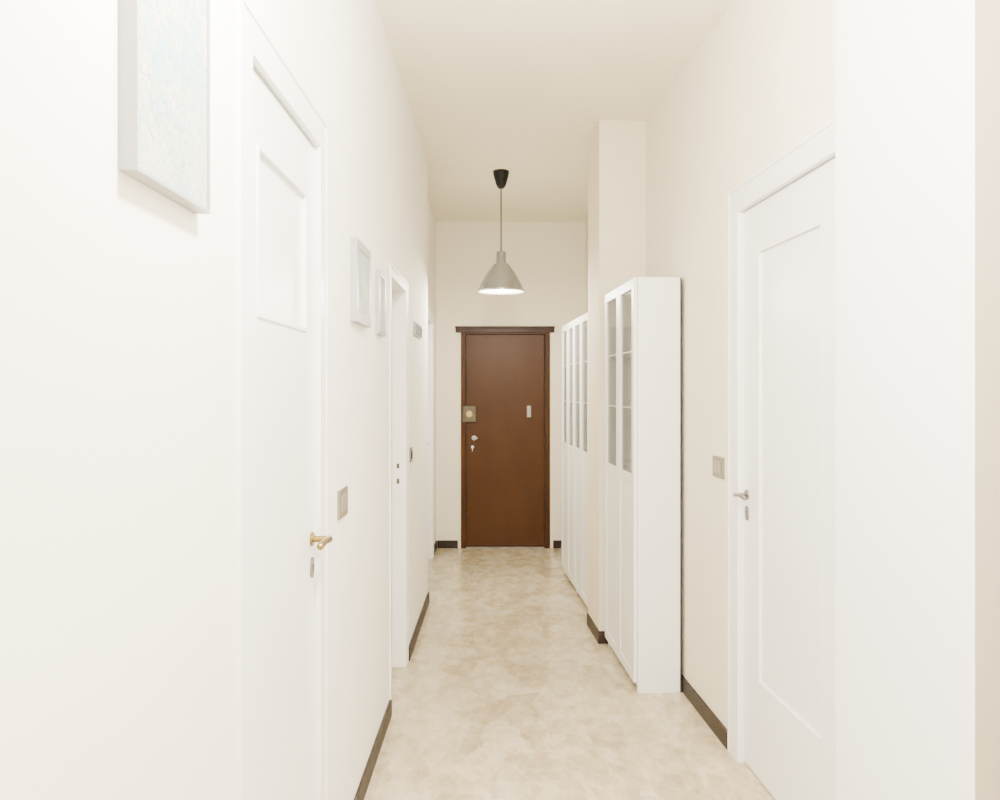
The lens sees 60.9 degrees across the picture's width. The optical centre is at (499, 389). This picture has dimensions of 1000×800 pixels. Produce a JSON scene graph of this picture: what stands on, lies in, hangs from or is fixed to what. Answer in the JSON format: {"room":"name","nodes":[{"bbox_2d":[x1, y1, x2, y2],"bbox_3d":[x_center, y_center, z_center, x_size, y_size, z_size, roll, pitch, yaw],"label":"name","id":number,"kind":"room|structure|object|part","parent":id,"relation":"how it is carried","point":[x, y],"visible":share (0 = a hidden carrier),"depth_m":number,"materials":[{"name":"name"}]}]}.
{"room":"apartment hallway","nodes":[
{"label":"apartment hallway","id":0,"kind":"room"},
{"bbox_2d":[0,0,435,799],"bbox_3d":[-0.660,-0.050,3.015,0.280,3.160,10.430,0,0,0],"label":"wall","id":1,"kind":"structure","parent":0,"point":[118,299],"depth_m":1.27,"materials":[{"name":"white paint"}]},
{"bbox_2d":[118,0,209,213],"bbox_3d":[-0.507,-0.505,1.303,0.026,0.410,0.292,0,0,0],"label":"picture frame","id":2,"kind":"object","parent":1,"relation":"attached to","point":[164,45],"visible":1,"depth_m":1.27,"materials":[{"name":"white"}]},
{"bbox_2d":[236,0,327,799],"bbox_3d":[-0.545,0.370,2.100,0.070,2.320,0.850,0,0,0],"label":"trim","id":3,"kind":"structure","parent":1,"relation":"attached to","point":[256,49],"depth_m":1.75,"materials":[{"name":"white paint"}]},
{"bbox_2d":[253,69,332,799],"bbox_3d":[-0.524,0.415,2.100,0.106,2.214,0.654,0,0,0],"label":"door","id":4,"kind":"structure","parent":1,"relation":"in","point":[284,538],"depth_m":2.09,"materials":[{"name":"white paint"}]},
{"bbox_3d":[-0.529,0.500,2.395,0.006,0.058,0.030,0,0,0],"label":"keyhole plate","id":5,"kind":"part","parent":4,"relation":"part of","materials":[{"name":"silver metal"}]},
{"bbox_3d":[-0.502,0.420,2.350,0.061,0.040,0.130,0,0,0],"label":"handle","id":6,"kind":"part","parent":4,"relation":"part of","materials":[{"name":"gold metal"}]},
{"bbox_2d":[337,486,347,520],"bbox_3d":[-0.514,0.370,2.790,0.011,0.095,0.150,0,0,0],"label":"light switch","id":7,"kind":"object","parent":1,"relation":"attached to","point":[342,494],"visible":1,"depth_m":2.75,"materials":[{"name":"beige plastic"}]},
{"bbox_2d":[350,237,370,327],"bbox_3d":[-0.508,-0.385,3.110,0.024,0.290,0.320,0,0,0],"label":"picture frame","id":8,"kind":"object","parent":1,"relation":"attached to","point":[360,255],"visible":1,"depth_m":3.04,"materials":[{"name":"white wood"}]},
{"bbox_2d":[359,249,368,317],"bbox_3d":[-0.507,-0.385,3.110,0.017,0.230,0.260,0,0,0],"label":"print","id":9,"kind":"object","parent":8,"relation":"attached to","point":[363,253],"depth_m":3.11},
{"bbox_2d":[375,269,385,336],"bbox_3d":[-0.511,-0.370,3.640,0.018,0.270,0.200,0,0,0],"label":"picture frame","id":10,"kind":"object","parent":1,"relation":"attached to","point":[380,277],"visible":1,"depth_m":3.59,"materials":[{"name":"white wood"}]},
{"bbox_2d":[380,276,383,329],"bbox_3d":[-0.510,-0.370,3.640,0.011,0.220,0.150,0,0,0],"label":"print","id":11,"kind":"object","parent":10,"relation":"attached to","point":[381,277],"depth_m":3.63},
{"bbox_2d":[354,540,436,799],"bbox_3d":[-0.564,1.492,3.015,0.112,0.075,10.430,0,0,0],"label":"baseboard","id":12,"kind":"structure","parent":1,"relation":"attached to","point":[360,794],"depth_m":3.65,"materials":[{"name":"brown wood"}]},
{"bbox_2d":[389,263,408,699],"bbox_3d":[-0.554,0.465,4.390,0.081,2.130,0.780,0,0,0],"label":"trim","id":13,"kind":"structure","parent":1,"relation":"attached to","point":[398,286],"depth_m":4.69,"materials":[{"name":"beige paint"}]},
{"bbox_2d":[409,447,412,462],"bbox_3d":[-0.514,0.375,4.930,0.011,0.085,0.110,0,0,0],"label":"light switch","id":14,"kind":"object","parent":1,"relation":"attached to","point":[410,448],"visible":1,"depth_m":4.90,"materials":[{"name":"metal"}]},
{"bbox_2d":[413,321,421,338],"bbox_3d":[-0.511,-0.372,5.300,0.018,0.085,0.400,0,0,0],"label":"wall plaque","id":15,"kind":"object","parent":1,"relation":"attached to","point":[417,329],"visible":1,"depth_m":5.17,"materials":[{"name":"white"}]},
{"bbox_2d":[428,308,433,558],"bbox_3d":[-0.643,0.417,7.335,0.073,2.225,0.940,0,0,0],"label":"trim","id":16,"kind":"structure","parent":1,"relation":"attached to","point":[430,314],"depth_m":7.71,"materials":[{"name":"white paint"}]},
{"bbox_2d":[436,222,585,547],"bbox_3d":[0.150,-0.050,8.330,1.900,3.160,0.200,0,0,0],"label":"wall","id":17,"kind":"structure","parent":0,"point":[548,259],"depth_m":8.23,"materials":[{"name":"beige paint"}]},
{"bbox_2d":[437,540,561,547],"bbox_3d":[0.098,1.492,8.224,1.405,0.075,0.012,0,0,0],"label":"baseboard","id":18,"kind":"structure","parent":17,"relation":"attached to","point":[440,543],"depth_m":8.22,"materials":[{"name":"brown wood"}]},
{"bbox_2d":[462,335,545,546],"bbox_3d":[0.038,0.492,8.233,0.807,2.056,0.114,0,0,0],"label":"door","id":19,"kind":"structure","parent":17,"relation":"in","point":[503,412],"depth_m":8.24,"materials":[{"name":"brown wood"}]},
{"bbox_3d":[0.281,0.208,8.233,0.040,0.110,0.014,0,0,0],"label":"viewer plate","id":20,"kind":"part","parent":19,"relation":"part of","materials":[{"name":"metal"}]},
{"bbox_2d":[455,326,554,332],"bbox_3d":[0.048,-0.585,8.209,0.962,0.060,0.042,0,0,0],"label":"trim","id":21,"kind":"structure","parent":17,"relation":"attached to","point":[459,329],"depth_m":8.20,"materials":[{"name":"brown wood"}]},
{"bbox_2d":[461,333,549,547],"bbox_3d":[0.053,0.480,8.284,0.862,2.100,0.132,0,0,0],"label":"trim","id":22,"kind":"structure","parent":17,"relation":"attached to","point":[462,334],"depth_m":8.22,"materials":[{"name":"brown wood"}]},
{"bbox_2d":[376,0,733,221],"bbox_3d":[0.350,-1.680,3.015,2.700,0.100,10.830,0,0,0],"label":"ceiling","id":23,"kind":"structure","parent":0,"point":[522,88],"depth_m":4.48,"materials":[{"name":"paint"}]},
{"bbox_2d":[478,169,523,294],"bbox_3d":[0.008,-1.180,6.330,0.346,0.900,0.346,0,0,0],"label":"pendant lamp","id":24,"kind":"object","parent":23,"relation":"hanging from","point":[501,279],"visible":1,"depth_m":6.27,"materials":[{"name":"plastic"}]},
{"bbox_3d":[0.008,-0.881,6.330,0.346,0.303,0.346,0,0,0],"label":"lamp shade","id":25,"kind":"part","parent":24,"relation":"part of","materials":[{"name":"metal"}]},
{"bbox_3d":[0.008,-1.268,6.330,0.009,0.475,0.009,0,0,0],"label":"cord","id":26,"kind":"part","parent":24,"relation":"part of","materials":[{"name":"plastic"}]},
{"bbox_2d":[364,547,774,799],"bbox_3d":[0.350,1.580,3.015,2.700,0.100,10.830,0,0,0],"label":"floor","id":27,"kind":"structure","parent":0,"point":[506,690],"depth_m":4.04,"materials":[{"name":"beige tile"}]},
{"bbox_2d":[562,320,573,584],"bbox_3d":[0.718,0.500,6.764,0.367,2.060,0.685,0,0,-3],"label":"bookcase","id":28,"kind":"object","parent":27,"relation":"on","point":[568,329],"visible":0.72,"depth_m":6.80,"materials":[{"name":"white wood"}]},
{"bbox_3d":[0.533,0.474,6.924,0.018,2.002,0.340,0,0,-3],"label":"door","id":29,"kind":"part","parent":28,"relation":"part of","materials":[{"name":"white wood"}]},
{"bbox_3d":[0.554,0.474,6.582,0.018,2.002,0.340,0,0,-3],"label":"door","id":30,"kind":"part","parent":28,"relation":"part of","materials":[{"name":"white wood"}]},
{"bbox_2d":[574,312,587,606],"bbox_3d":[0.759,0.500,6.075,0.367,2.060,0.685,0,0,-3],"label":"bookcase","id":31,"kind":"object","parent":27,"relation":"on","point":[581,323],"visible":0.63,"depth_m":6.15,"materials":[{"name":"white wood"}]},
{"bbox_3d":[0.574,0.474,6.236,0.018,2.002,0.340,0,0,-3],"label":"door","id":32,"kind":"part","parent":31,"relation":"part of","materials":[{"name":"white wood"}]},
{"bbox_3d":[0.595,0.474,5.894,0.018,2.002,0.340,0,0,-3],"label":"door","id":33,"kind":"part","parent":31,"relation":"part of","materials":[{"name":"white wood"}]},
{"bbox_2d":[605,277,681,692],"bbox_3d":[0.773,0.480,4.691,0.245,2.100,0.800,0,0,-3],"label":"bookcase","id":34,"kind":"object","parent":27,"relation":"on","point":[643,315],"visible":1,"depth_m":4.30,"materials":[{"name":"white wood"}]},
{"bbox_3d":[0.647,0.454,4.884,0.018,2.042,0.397,0,0,-3],"label":"door","id":35,"kind":"part","parent":34,"relation":"part of","materials":[{"name":"white wood"}]},
{"bbox_3d":[0.782,-0.199,4.691,0.199,0.018,0.764,0,0,-3],"label":"shelf","id":36,"kind":"part","parent":34,"relation":"part of","materials":[{"name":"white wood"}]},
{"bbox_3d":[0.782,0.091,4.691,0.199,0.018,0.764,0,0,-3],"label":"shelf","id":37,"kind":"part","parent":34,"relation":"part of","materials":[{"name":"white metal"}]},
{"bbox_3d":[0.782,0.421,4.691,0.199,0.018,0.764,0,0,-3],"label":"shelf","id":38,"kind":"part","parent":34,"relation":"part of","materials":[{"name":"white wood"}]},
{"bbox_3d":[0.671,0.454,4.484,0.018,2.042,0.397,0,0,-3],"label":"door","id":39,"kind":"part","parent":34,"relation":"part of","materials":[{"name":"white wood"}]},
{"bbox_3d":[0.891,0.481,4.698,0.008,2.098,0.800,0,0,-3],"label":"panel","id":40,"kind":"part","parent":34,"relation":"part of","materials":[{"name":"white wood"}]},
{"bbox_2d":[588,120,645,630],"bbox_3d":[0.799,-0.050,5.354,0.425,3.160,0.420,0,0,-3],"label":"wall column","id":41,"kind":"structure","parent":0,"point":[616,148],"depth_m":5.14,"materials":[{"name":"paint"}]},
{"bbox_2d":[586,0,834,727],"bbox_3d":[1.191,-0.050,2.953,0.351,3.160,10.680,0,0,-3],"label":"wall","id":42,"kind":"structure","parent":0,"point":[762,80],"depth_m":3.82,"materials":[{"name":"beige paint"}]},
{"bbox_2d":[587,613,726,749],"bbox_3d":[0.937,1.492,2.908,0.423,0.075,10.620,0,0,-3],"label":"baseboard","id":43,"kind":"structure","parent":42,"relation":"attached to","point":[698,703],"depth_m":4.02,"materials":[{"name":"brown wood"}]},
{"bbox_2d":[713,455,724,478],"bbox_3d":[0.963,0.340,3.751,0.011,0.092,0.150,0,0,-4],"label":"light switch","id":44,"kind":"object","parent":42,"relation":"attached to","point":[718,462],"visible":1,"depth_m":3.73,"materials":[{"name":"plastic"}]},
{"bbox_2d":[727,116,834,761],"bbox_3d":[1.034,0.345,3.074,0.070,2.370,1.080,0,0,-3],"label":"trim","id":45,"kind":"structure","parent":42,"relation":"attached to","point":[817,148],"depth_m":3.50,"materials":[{"name":"white paint"}]},
{"bbox_2d":[733,158,834,799],"bbox_3d":[1.023,0.396,3.043,0.104,2.252,0.900,0,0,-3],"label":"door","id":46,"kind":"structure","parent":42,"relation":"in","point":[788,496],"depth_m":3.03,"materials":[{"name":"white paint"}]},
{"bbox_3d":[0.978,0.425,3.407,0.058,0.040,0.128,0,0,-3],"label":"handle","id":47,"kind":"part","parent":46,"relation":"part of","materials":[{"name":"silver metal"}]},
{"bbox_3d":[1.002,0.500,3.453,0.006,0.058,0.030,0,0,-3],"label":"keyhole plate","id":48,"kind":"part","parent":46,"relation":"part of","materials":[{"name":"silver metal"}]},
{"bbox_2d":[835,0,999,799],"bbox_3d":[1.039,-0.050,2.170,0.068,3.160,0.665,0,0,-3],"label":"wall pillar","id":49,"kind":"structure","parent":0,"point":[917,82],"depth_m":2.06,"materials":[{"name":"white paint"}]}
]}

